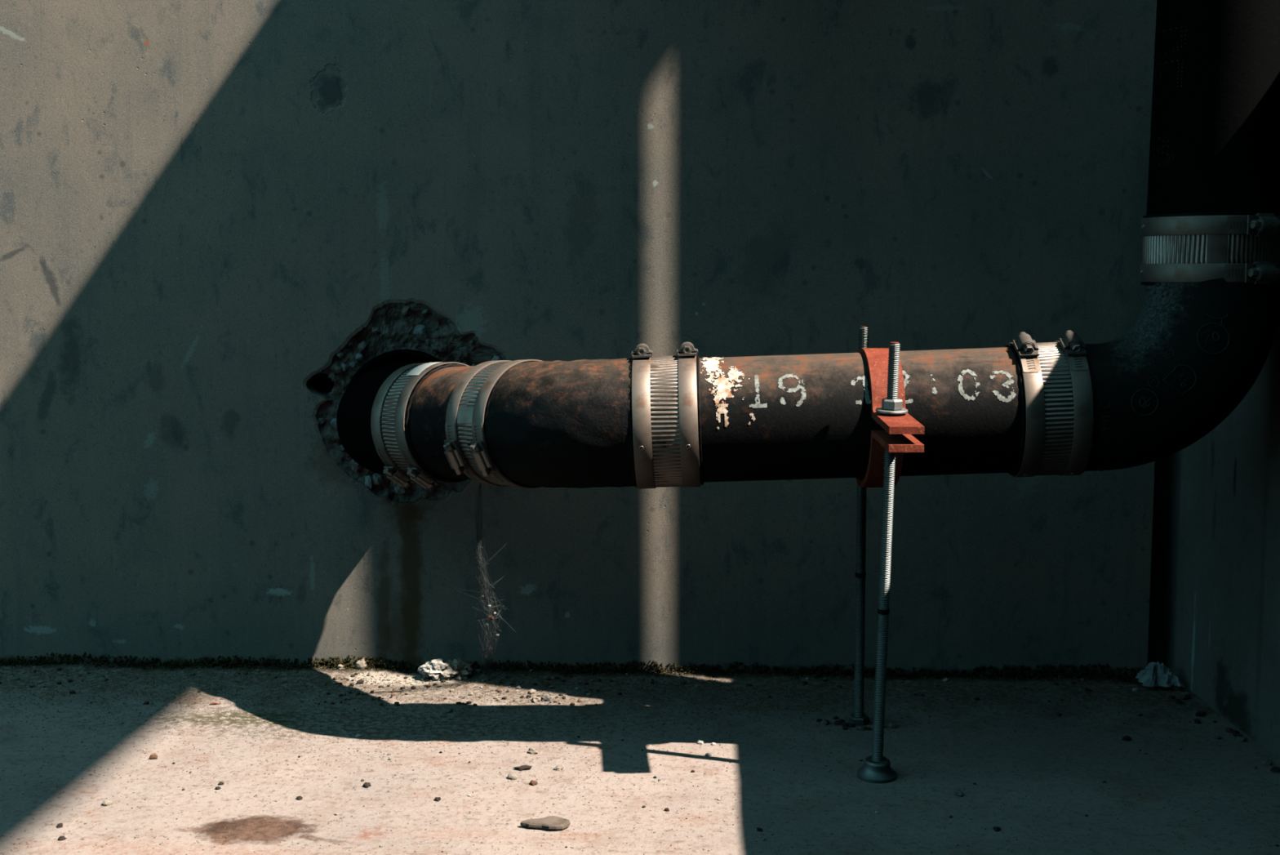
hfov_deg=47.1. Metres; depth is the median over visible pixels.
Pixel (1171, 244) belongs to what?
coupling
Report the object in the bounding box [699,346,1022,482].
drain pipe
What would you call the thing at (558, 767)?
pebble
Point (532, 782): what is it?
pebble
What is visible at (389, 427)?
coupling
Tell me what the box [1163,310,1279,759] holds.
wall
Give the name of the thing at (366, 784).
pebble
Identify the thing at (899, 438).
clamp
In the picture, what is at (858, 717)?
rod
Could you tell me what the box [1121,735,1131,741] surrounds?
pebble
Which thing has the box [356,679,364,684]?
pebble
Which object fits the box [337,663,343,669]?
pebble
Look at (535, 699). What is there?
pebble
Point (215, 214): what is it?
wall
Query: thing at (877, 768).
rod
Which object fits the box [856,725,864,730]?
clod
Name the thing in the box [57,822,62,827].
pebble
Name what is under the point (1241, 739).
crumb
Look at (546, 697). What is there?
pebble
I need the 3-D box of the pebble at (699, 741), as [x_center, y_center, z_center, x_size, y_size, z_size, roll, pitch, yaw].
[0.056,0.289,1.349,0.006,0.004,0.006,1,6,11]
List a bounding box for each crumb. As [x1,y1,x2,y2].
[1181,693,1190,699]
[1182,691,1191,695]
[1194,718,1200,723]
[1195,711,1204,716]
[1225,727,1231,732]
[1231,729,1239,736]
[1235,736,1246,742]
[1270,765,1279,772]
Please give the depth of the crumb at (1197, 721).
1.41 m
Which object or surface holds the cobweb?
hanging from the coupling at (464, 420)
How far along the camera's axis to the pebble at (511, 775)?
1.25 m
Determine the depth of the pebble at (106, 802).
1.19 m
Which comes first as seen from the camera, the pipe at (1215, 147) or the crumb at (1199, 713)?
the pipe at (1215, 147)
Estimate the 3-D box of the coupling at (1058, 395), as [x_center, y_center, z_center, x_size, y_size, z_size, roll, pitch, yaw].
[0.351,-0.021,1.273,0.064,0.128,0.117,0,6,3]
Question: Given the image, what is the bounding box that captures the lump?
[417,657,473,680]
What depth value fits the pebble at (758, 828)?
1.14 m
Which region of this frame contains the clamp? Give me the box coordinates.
[855,347,924,487]
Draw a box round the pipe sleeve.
[346,349,443,389]
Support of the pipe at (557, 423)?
attached to the coupling at (464, 420)
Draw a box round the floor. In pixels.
[0,660,1279,854]
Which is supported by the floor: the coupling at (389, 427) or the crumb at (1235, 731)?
the crumb at (1235, 731)
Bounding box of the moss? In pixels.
[0,651,1142,682]
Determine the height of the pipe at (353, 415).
0.115 m
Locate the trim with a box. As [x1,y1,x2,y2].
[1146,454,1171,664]
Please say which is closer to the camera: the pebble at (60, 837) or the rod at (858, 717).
the pebble at (60, 837)
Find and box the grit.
[0,662,1276,854]
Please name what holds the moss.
on the floor
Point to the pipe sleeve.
(379, 361)
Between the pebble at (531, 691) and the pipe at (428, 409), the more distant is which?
the pebble at (531, 691)
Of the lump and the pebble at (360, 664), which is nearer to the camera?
the lump
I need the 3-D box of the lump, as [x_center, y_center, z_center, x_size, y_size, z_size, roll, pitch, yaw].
[-0.208,0.260,1.565,0.060,0.029,0.030,0,6,-1]
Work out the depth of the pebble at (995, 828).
1.14 m
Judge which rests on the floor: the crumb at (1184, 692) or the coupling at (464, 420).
the crumb at (1184, 692)
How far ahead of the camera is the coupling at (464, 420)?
1.32 m
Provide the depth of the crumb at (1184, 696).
1.49 m
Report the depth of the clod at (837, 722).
1.40 m
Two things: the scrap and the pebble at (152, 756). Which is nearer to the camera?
the pebble at (152, 756)
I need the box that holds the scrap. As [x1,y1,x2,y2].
[1135,661,1184,687]
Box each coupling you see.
[370,361,468,489]
[443,359,541,488]
[628,342,703,488]
[1004,329,1096,476]
[1138,212,1279,284]
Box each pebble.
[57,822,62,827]
[57,835,66,840]
[102,799,113,805]
[149,754,157,759]
[296,795,302,799]
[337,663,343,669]
[354,656,368,669]
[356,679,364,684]
[363,782,371,787]
[434,796,440,800]
[446,708,452,712]
[507,773,517,779]
[513,764,532,769]
[528,688,536,693]
[528,746,537,754]
[529,779,537,785]
[531,695,541,702]
[541,694,551,701]
[553,764,563,770]
[697,739,703,744]
[756,826,763,831]
[953,788,963,796]
[993,826,1000,831]
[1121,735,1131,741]
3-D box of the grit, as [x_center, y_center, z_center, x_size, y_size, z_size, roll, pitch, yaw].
[-0.158,0.291,1.315,1.415,0.009,0.550,0,6,3]
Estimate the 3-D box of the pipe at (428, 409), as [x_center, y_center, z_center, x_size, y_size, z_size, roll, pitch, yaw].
[-0.158,-0.004,1.396,0.108,0.115,0.127,-6,8,-44]
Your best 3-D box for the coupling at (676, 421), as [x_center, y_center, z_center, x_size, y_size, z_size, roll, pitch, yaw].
[0.024,-0.010,1.289,0.064,0.129,0.117,0,6,3]
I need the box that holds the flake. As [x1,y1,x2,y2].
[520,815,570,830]
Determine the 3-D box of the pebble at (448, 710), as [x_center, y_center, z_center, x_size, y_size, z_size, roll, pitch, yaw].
[-0.188,0.280,1.448,0.006,0.005,0.007,1,6,5]
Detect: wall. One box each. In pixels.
[0,0,1156,677]
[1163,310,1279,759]
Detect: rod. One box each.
[848,325,869,725]
[857,342,907,782]
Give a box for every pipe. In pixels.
[336,358,429,475]
[408,365,475,479]
[466,358,668,488]
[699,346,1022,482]
[1084,257,1279,471]
[1146,0,1279,214]
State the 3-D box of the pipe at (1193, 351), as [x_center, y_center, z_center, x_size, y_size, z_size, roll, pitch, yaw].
[0.449,-0.061,1.271,0.200,0.199,0.126,0,6,3]
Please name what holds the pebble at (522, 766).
on the floor
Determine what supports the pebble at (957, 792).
on the floor
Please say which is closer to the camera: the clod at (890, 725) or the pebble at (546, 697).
the clod at (890, 725)
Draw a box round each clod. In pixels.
[820,720,827,724]
[834,720,842,724]
[848,722,855,727]
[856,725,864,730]
[887,723,895,728]
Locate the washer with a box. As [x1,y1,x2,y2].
[875,407,907,413]
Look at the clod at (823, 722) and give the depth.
1.40 m
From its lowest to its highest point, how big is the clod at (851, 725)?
0.005 m
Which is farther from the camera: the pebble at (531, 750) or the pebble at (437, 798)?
the pebble at (531, 750)
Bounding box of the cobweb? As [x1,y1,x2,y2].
[432,483,533,678]
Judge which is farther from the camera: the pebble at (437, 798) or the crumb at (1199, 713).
the crumb at (1199, 713)
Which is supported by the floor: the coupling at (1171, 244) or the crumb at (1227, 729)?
the crumb at (1227, 729)
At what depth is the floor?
1.27 m
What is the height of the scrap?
0.021 m
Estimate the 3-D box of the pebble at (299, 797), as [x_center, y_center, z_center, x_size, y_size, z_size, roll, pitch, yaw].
[-0.280,0.305,1.207,0.005,0.003,0.005,0,6,2]
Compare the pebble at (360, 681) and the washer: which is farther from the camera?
the pebble at (360, 681)
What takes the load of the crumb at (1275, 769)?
on the floor
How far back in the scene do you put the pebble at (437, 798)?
1.20 m

